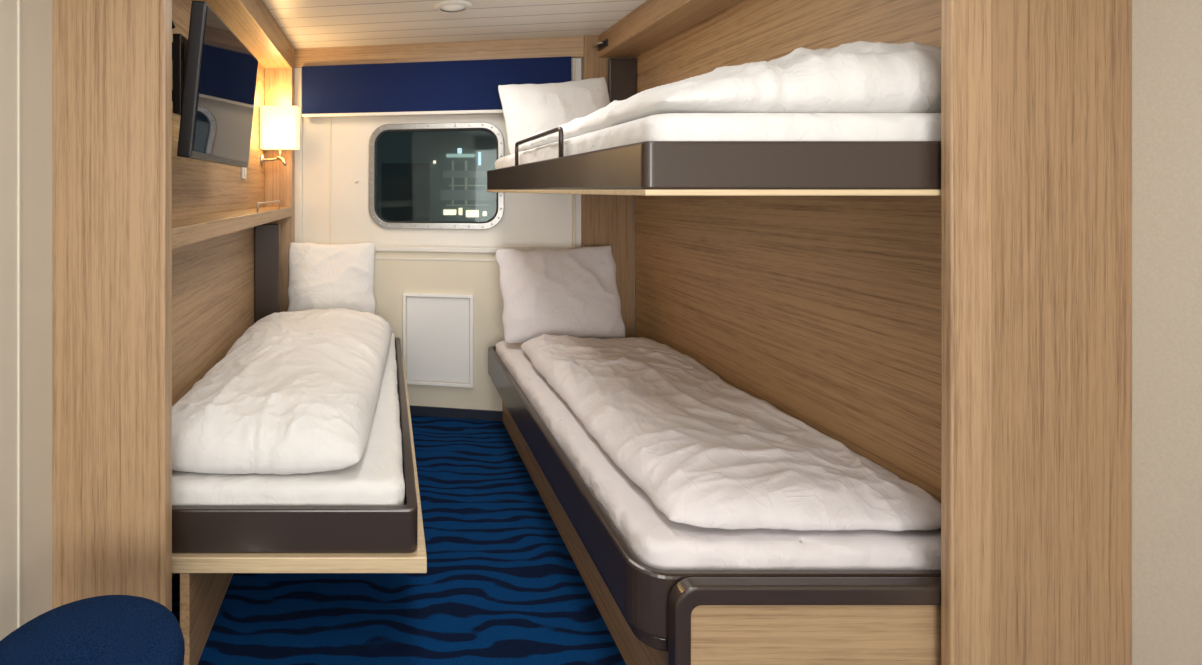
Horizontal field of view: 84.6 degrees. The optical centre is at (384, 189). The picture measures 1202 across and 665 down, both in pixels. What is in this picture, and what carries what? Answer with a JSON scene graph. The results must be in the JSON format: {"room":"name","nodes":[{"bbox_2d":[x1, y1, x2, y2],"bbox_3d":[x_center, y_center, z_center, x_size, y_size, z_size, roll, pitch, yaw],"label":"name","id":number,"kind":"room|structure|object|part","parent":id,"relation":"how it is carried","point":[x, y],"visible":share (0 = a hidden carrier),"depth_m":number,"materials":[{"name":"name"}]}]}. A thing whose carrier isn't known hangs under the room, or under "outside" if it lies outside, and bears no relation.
{"room":"ship cabin","nodes":[
{"label":"ship cabin","id":0,"kind":"room"},
{"bbox_2d":[0,0,51,640],"bbox_3d":[-0.838,0.220,-0.527,0.064,2.120,4.145,0,0,0],"label":"wall","id":1,"kind":"structure","parent":0,"point":[36,15],"depth_m":1.40,"materials":[{"name":"beige laminate"}]},
{"bbox_2d":[18,0,20,627],"bbox_3d":[-0.804,0.193,1.363,0.004,2.065,0.006,0,0,0],"label":"trim","id":2,"kind":"structure","parent":1,"relation":"attached to","point":[19,1],"depth_m":1.36,"materials":[{"name":"beige laminate"}]},
{"bbox_2d":[52,0,158,608],"bbox_3d":[-0.675,0.220,1.524,0.261,2.120,0.043,0,0,0],"label":"wood panel","id":3,"kind":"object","parent":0,"point":[105,53],"depth_m":1.50,"materials":[{"name":"brown wood"}]},
{"bbox_2d":[159,0,171,611],"bbox_3d":[-0.538,0.220,1.520,0.017,2.120,0.049,0,0,0],"label":"trim","id":4,"kind":"structure","parent":3,"relation":"attached to","point":[165,6],"depth_m":1.50,"materials":[{"name":"brown wood"}]},
{"bbox_2d":[172,0,264,578],"bbox_3d":[-0.753,0.220,2.643,0.106,2.120,2.195,0,0,0],"label":"wall","id":5,"kind":"structure","parent":0,"point":[213,279],"depth_m":2.46,"materials":[{"name":"brown wood"}]},
{"bbox_2d":[172,1,257,167],"bbox_3d":[-0.601,-0.304,2.079,0.211,0.431,0.770,0,0,-1],"label":"television","id":6,"kind":"object","parent":5,"relation":"attached to","point":[215,74],"visible":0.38,"depth_m":1.84,"materials":[{"name":"black plastic"}]},
{"bbox_3d":[-0.637,-0.405,1.815,0.105,0.050,0.030,0,0,0],"label":"mount arm","id":7,"kind":"part","parent":6,"relation":"part of","materials":[{"name":"black plastic"}]},
{"bbox_2d":[172,200,291,248],"bbox_3d":[-0.620,0.103,2.572,0.160,0.098,2.055,0,0,0],"label":"wall shelf","id":8,"kind":"object","parent":5,"relation":"attached to","point":[189,230],"visible":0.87,"depth_m":2.11,"materials":[{"name":"brown wood"}]},
{"bbox_3d":[-0.555,0.076,2.980,0.008,0.043,0.568,0,0,0],"label":"shelf rail","id":9,"kind":"part","parent":8,"relation":"part of","materials":[{"name":"metal"}]},
{"bbox_2d":[241,167,246,178],"bbox_3d":[-0.694,-0.095,3.060,0.012,0.080,0.080,0,0,0],"label":"wall switch","id":10,"kind":"object","parent":5,"relation":"attached to","point":[243,170],"visible":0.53,"depth_m":3.03,"materials":[{"name":"white plastic"}]},
{"bbox_2d":[197,0,291,67],"bbox_3d":[-0.620,-0.772,2.572,0.160,0.135,2.055,0,0,0],"label":"trim","id":11,"kind":"structure","parent":5,"relation":"attached to","point":[252,22],"depth_m":2.83,"materials":[{"name":"brown wood"}]},
{"bbox_2d":[260,106,299,165],"bbox_3d":[-0.594,-0.300,3.467,0.213,0.334,0.186,0,0,0],"label":"wall lamp","id":12,"kind":"object","parent":5,"relation":"attached to","point":[279,125],"visible":1,"depth_m":3.44,"materials":[{"name":"white fabric"}]},
{"bbox_3d":[-0.640,-0.222,3.500,0.110,0.117,0.014,0,0,0],"label":"lamp arm","id":13,"kind":"part","parent":12,"relation":"part of","materials":[{"name":"metal"}]},
{"bbox_2d":[172,415,625,664],"bbox_3d":[0.366,1.305,0.600,2.353,0.050,6.400,0,0,0],"label":"floor","id":14,"kind":"structure","parent":0,"point":[501,584],"depth_m":1.96,"materials":[{"name":"blue carpet"}]},
{"bbox_2d":[0,595,184,664],"bbox_3d":[-0.535,1.042,1.085,0.352,0.476,0.352,0,0,0],"label":"stool","id":15,"kind":"object","parent":14,"relation":"on","point":[106,629],"visible":1,"depth_m":1.12,"materials":[{"name":"blue fabric"}]},
{"bbox_2d":[172,223,426,664],"bbox_3d":[-0.296,0.730,2.572,0.808,1.100,1.955,0,0,0],"label":"bunk bed","id":16,"kind":"object","parent":14,"relation":"on","point":[210,544],"visible":0.4,"depth_m":1.61,"materials":[{"name":"brown wood"}]},
{"bbox_3d":[-0.517,1.134,2.575,0.025,0.292,1.950,0,0,0],"label":"panel","id":17,"kind":"part","parent":16,"relation":"part of","materials":[{"name":"brown wood"}]},
{"bbox_2d":[172,333,404,505],"bbox_3d":[-0.302,0.861,2.555,0.714,0.162,1.828,0,0,0],"label":"mattress","id":18,"kind":"object","parent":16,"relation":"on","point":[377,479],"visible":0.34,"depth_m":1.66,"materials":[{"name":"white fabric"}]},
{"bbox_2d":[172,308,391,474],"bbox_3d":[-0.343,0.685,2.472,0.763,0.182,1.658,0,0,0],"label":"duvet","id":19,"kind":"object","parent":18,"relation":"on","point":[297,392],"visible":0.98,"depth_m":1.86,"materials":[{"name":"white fabric"}]},
{"bbox_2d":[287,242,375,313],"bbox_3d":[-0.298,0.522,3.453,0.493,0.450,0.167,0,0,-3],"label":"pillow","id":20,"kind":"object","parent":18,"relation":"on","point":[328,276],"visible":0.73,"depth_m":3.43,"materials":[{"name":"white fabric"}]},
{"bbox_3d":[-0.302,0.888,2.555,0.776,0.114,1.890,0,0,0],"label":"bed frame","id":21,"kind":"part","parent":16,"relation":"part of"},
{"bbox_2d":[488,346,940,664],"bbox_3d":[0.950,1.057,2.371,0.804,0.446,2.138,0,0,0],"label":"bunk bed","id":22,"kind":"object","parent":14,"relation":"on","point":[653,616],"visible":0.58,"depth_m":1.32,"materials":[{"name":"brown wood"}]},
{"bbox_3d":[0.956,1.000,2.345,0.779,0.037,1.970,0,0,0],"label":"rail","id":23,"kind":"part","parent":22,"relation":"part of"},
{"bbox_3d":[0.662,1.149,2.425,0.025,0.262,2.030,0,0,0],"label":"panel","id":24,"kind":"part","parent":22,"relation":"part of","materials":[{"name":"brown wood"}]},
{"bbox_2d":[496,340,940,569],"bbox_3d":[0.950,0.868,2.341,0.744,0.150,1.928,0,0,0],"label":"mattress","id":25,"kind":"object","parent":22,"relation":"on","point":[659,542],"visible":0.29,"depth_m":1.42,"materials":[{"name":"white fabric"}]},
{"bbox_2d":[495,246,625,342],"bbox_3d":[0.892,0.531,3.151,0.632,0.477,0.219,0,0,0],"label":"pillow","id":26,"kind":"object","parent":25,"relation":"on","point":[571,292],"visible":0.98,"depth_m":3.11,"materials":[{"name":"white fabric"}]},
{"bbox_2d":[521,334,940,530],"bbox_3d":[0.997,0.733,2.230,0.704,0.117,1.649,0,0,0],"label":"duvet","id":27,"kind":"object","parent":25,"relation":"on","point":[707,452],"visible":1,"depth_m":1.69,"materials":[{"name":"white fabric"}]},
{"bbox_3d":[0.980,1.057,1.321,0.740,0.446,0.038,0,0,0],"label":"frame","id":28,"kind":"part","parent":22,"relation":"part of","materials":[{"name":"brown wood"}]},
{"bbox_3d":[0.978,1.078,1.327,0.663,0.404,0.017,0,0,0],"label":"panel","id":29,"kind":"part","parent":22,"relation":"part of","materials":[{"name":"brown wood"}]},
{"bbox_2d":[263,0,646,48],"bbox_3d":[0.366,-0.865,0.600,2.353,0.050,6.400,0,0,0],"label":"ceiling","id":30,"kind":"structure","parent":0,"point":[305,23],"depth_m":3.07,"materials":[{"name":"beige wood"}]},
{"bbox_2d":[434,0,471,12],"bbox_3d":[0.310,-0.834,2.830,0.176,0.012,0.176,0,0,0],"label":"recessed light","id":31,"kind":"object","parent":30,"relation":"in","point":[450,6],"visible":1,"depth_m":2.81,"materials":[{"name":"white plastic"}]},
{"bbox_2d":[440,5,465,10],"bbox_3d":[0.310,-0.835,2.830,0.116,0.008,0.116,0,0,0],"label":"diffuser","id":32,"kind":"object","parent":31,"relation":"attached to","point":[444,7],"depth_m":2.83,"materials":[{"name":"white plastic"}]},
{"bbox_2d":[303,57,634,336],"bbox_3d":[0.382,0.220,3.608,2.480,2.120,0.091,0,0,10],"label":"wall","id":33,"kind":"structure","parent":0,"point":[540,220],"depth_m":3.65,"materials":[{"name":"beige paint"}]},
{"bbox_2d":[265,46,294,311],"bbox_3d":[-0.620,0.220,3.665,0.160,2.120,0.130,0,0,0],"label":"trim","id":34,"kind":"structure","parent":33,"relation":"attached to","point":[279,82],"depth_m":3.60,"materials":[{"name":"brown wood"}]},
{"bbox_2d":[295,68,302,242],"bbox_3d":[-0.517,-0.204,3.711,0.045,1.052,0.030,0,0,10],"label":"trim","id":35,"kind":"structure","parent":33,"relation":"attached to","point":[298,71],"depth_m":3.69,"materials":[{"name":"white laminate"}]},
{"bbox_2d":[329,117,330,243],"bbox_3d":[-0.325,-0.059,3.688,0.010,0.762,0.006,0,0,10],"label":"trim","id":36,"kind":"structure","parent":33,"relation":"attached to","point":[329,117],"depth_m":3.69,"materials":[{"name":"beige laminate"}]},
{"bbox_2d":[375,257,495,260],"bbox_3d":[0.262,0.392,3.506,1.640,0.007,0.004,0,0,10],"label":"trim","id":37,"kind":"structure","parent":33,"relation":"attached to","point":[375,257],"depth_m":3.50,"materials":[{"name":"white laminate"}]},
{"bbox_2d":[369,122,503,229],"bbox_3d":[0.293,-0.080,3.594,0.780,0.610,0.071,0,0,10],"label":"window","id":38,"kind":"structure","parent":33,"relation":"in","point":[422,175],"depth_m":3.60,"materials":[{"name":"glass"}]},
{"bbox_2d":[302,56,570,116],"bbox_3d":[0.264,-0.578,3.518,1.530,0.300,0.016,0,0,10],"label":"roller blind","id":39,"kind":"object","parent":33,"relation":"attached to","point":[463,86],"visible":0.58,"depth_m":3.53,"materials":[{"name":"blue fabric"}]},
{"bbox_2d":[374,251,503,410],"bbox_3d":[0.269,0.815,3.545,1.640,0.930,0.076,0,0,10],"label":"wall panel","id":40,"kind":"object","parent":33,"relation":"attached to","point":[393,278],"visible":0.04,"depth_m":3.49,"materials":[{"name":"beige paint"}]},
{"bbox_2d":[403,293,472,387],"bbox_3d":[0.297,0.843,3.491,0.395,0.515,0.020,0,0,10],"label":"access hatch","id":41,"kind":"object","parent":40,"relation":"attached to","point":[437,328],"visible":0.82,"depth_m":3.49,"materials":[{"name":"white metal"}]},
{"bbox_2d":[294,36,583,67],"bbox_3d":[0.276,-0.785,3.559,1.670,0.110,0.046,0,0,10],"label":"trim","id":42,"kind":"structure","parent":33,"relation":"attached to","point":[573,47],"depth_m":3.53,"materials":[{"name":"brown wood"}]},
{"bbox_2d":[321,244,574,252],"bbox_3d":[0.268,0.336,3.538,1.640,0.028,0.088,0,0,10],"label":"trim","id":43,"kind":"structure","parent":33,"relation":"attached to","point":[404,248],"depth_m":3.48,"materials":[{"name":"white laminate"}]},
{"bbox_2d":[410,405,502,420],"bbox_3d":[0.261,1.252,3.503,1.640,0.055,0.011,0,0,10],"label":"baseboard","id":44,"kind":"structure","parent":33,"relation":"attached to","point":[490,415],"depth_m":3.47,"materials":[{"name":"black plastic"}]},
{"bbox_2d":[572,58,575,247],"bbox_3d":[1.047,-0.204,3.435,0.020,1.052,0.012,0,0,10],"label":"trim","id":45,"kind":"structure","parent":33,"relation":"attached to","point":[573,59],"depth_m":3.43,"materials":[{"name":"beige laminate"}]},
{"bbox_2d":[594,39,607,50],"bbox_3d":[1.137,-0.767,3.280,0.045,0.035,0.120,0,0,0],"label":"hook","id":46,"kind":"object","parent":33,"relation":"attached to","point":[603,44],"depth_m":3.26,"materials":[{"name":"black plastic"}]},
{"bbox_2d":[581,36,633,337],"bbox_3d":[1.221,0.220,3.400,0.272,2.120,0.060,0,0,0],"label":"trim","id":47,"kind":"structure","parent":33,"relation":"attached to","point":[606,220],"depth_m":3.37,"materials":[{"name":"brown wood"}]},
{"bbox_2d":[635,0,940,530],"bbox_3d":[1.429,0.220,2.330,0.143,2.120,2.060,0,0,0],"label":"wall","id":48,"kind":"structure","parent":0,"point":[825,311],"depth_m":1.98,"materials":[{"name":"brown wood"}]},
{"bbox_2d":[599,0,740,56],"bbox_3d":[1.258,-0.780,2.335,0.197,0.120,2.070,0,0,0],"label":"trim","id":49,"kind":"structure","parent":48,"relation":"attached to","point":[652,23],"depth_m":2.78,"materials":[{"name":"brown wood"}]},
{"bbox_2d":[487,58,940,195],"bbox_3d":[0.952,-0.349,2.333,0.807,0.722,2.055,0,0,0],"label":"upper bunk frame","id":50,"kind":"structure","parent":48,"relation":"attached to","point":[645,168],"depth_m":1.31,"materials":[{"name":"brown wood"}]},
{"bbox_3d":[0.565,-0.155,2.325,0.016,0.102,0.686,0,0,0],"label":"guard rail","id":51,"kind":"part","parent":50,"relation":"part of","materials":[{"name":"grey metal"}]},
{"bbox_3d":[0.950,-0.052,2.328,0.804,0.103,2.035,0,0,0],"label":"bed frame","id":52,"kind":"part","parent":50,"relation":"part of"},
{"bbox_2d":[495,113,940,168],"bbox_3d":[0.952,-0.088,2.328,0.749,0.164,1.975,0,0,0],"label":"mattress","id":53,"kind":"object","parent":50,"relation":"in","point":[668,126],"visible":0.43,"depth_m":1.35,"materials":[{"name":"white fabric"}]},
{"bbox_2d":[498,77,609,154],"bbox_3d":[0.897,-0.386,3.174,0.600,0.424,0.200,0,0,-2],"label":"pillow","id":54,"kind":"object","parent":53,"relation":"on","point":[528,109],"visible":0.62,"depth_m":3.16,"materials":[{"name":"white fabric"}]},
{"bbox_2d":[519,41,940,150],"bbox_3d":[0.977,-0.272,2.163,0.744,0.198,1.625,0,0,0],"label":"duvet","id":55,"kind":"object","parent":53,"relation":"on","point":[859,76],"visible":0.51,"depth_m":1.38,"materials":[{"name":"white fabric"}]},
{"bbox_2d":[992,0,1131,664],"bbox_3d":[1.395,0.220,1.289,0.296,2.120,0.018,0,0,0],"label":"wood panel","id":56,"kind":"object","parent":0,"point":[1062,69],"depth_m":1.28,"materials":[{"name":"brown wood"}]},
{"bbox_2d":[941,0,991,664],"bbox_3d":[1.204,0.220,1.285,0.085,2.120,0.026,0,0,0],"label":"trim","id":57,"kind":"structure","parent":56,"relation":"attached to","point":[966,25],"depth_m":1.27,"materials":[{"name":"brown wood"}]},
{"bbox_2d":[1132,0,1201,664],"bbox_3d":[1.573,0.220,-0.650,0.060,2.120,3.900,0,0,0],"label":"wall","id":58,"kind":"structure","parent":0,"point":[1166,34],"depth_m":1.22,"materials":[{"name":"beige laminate"}]}
]}

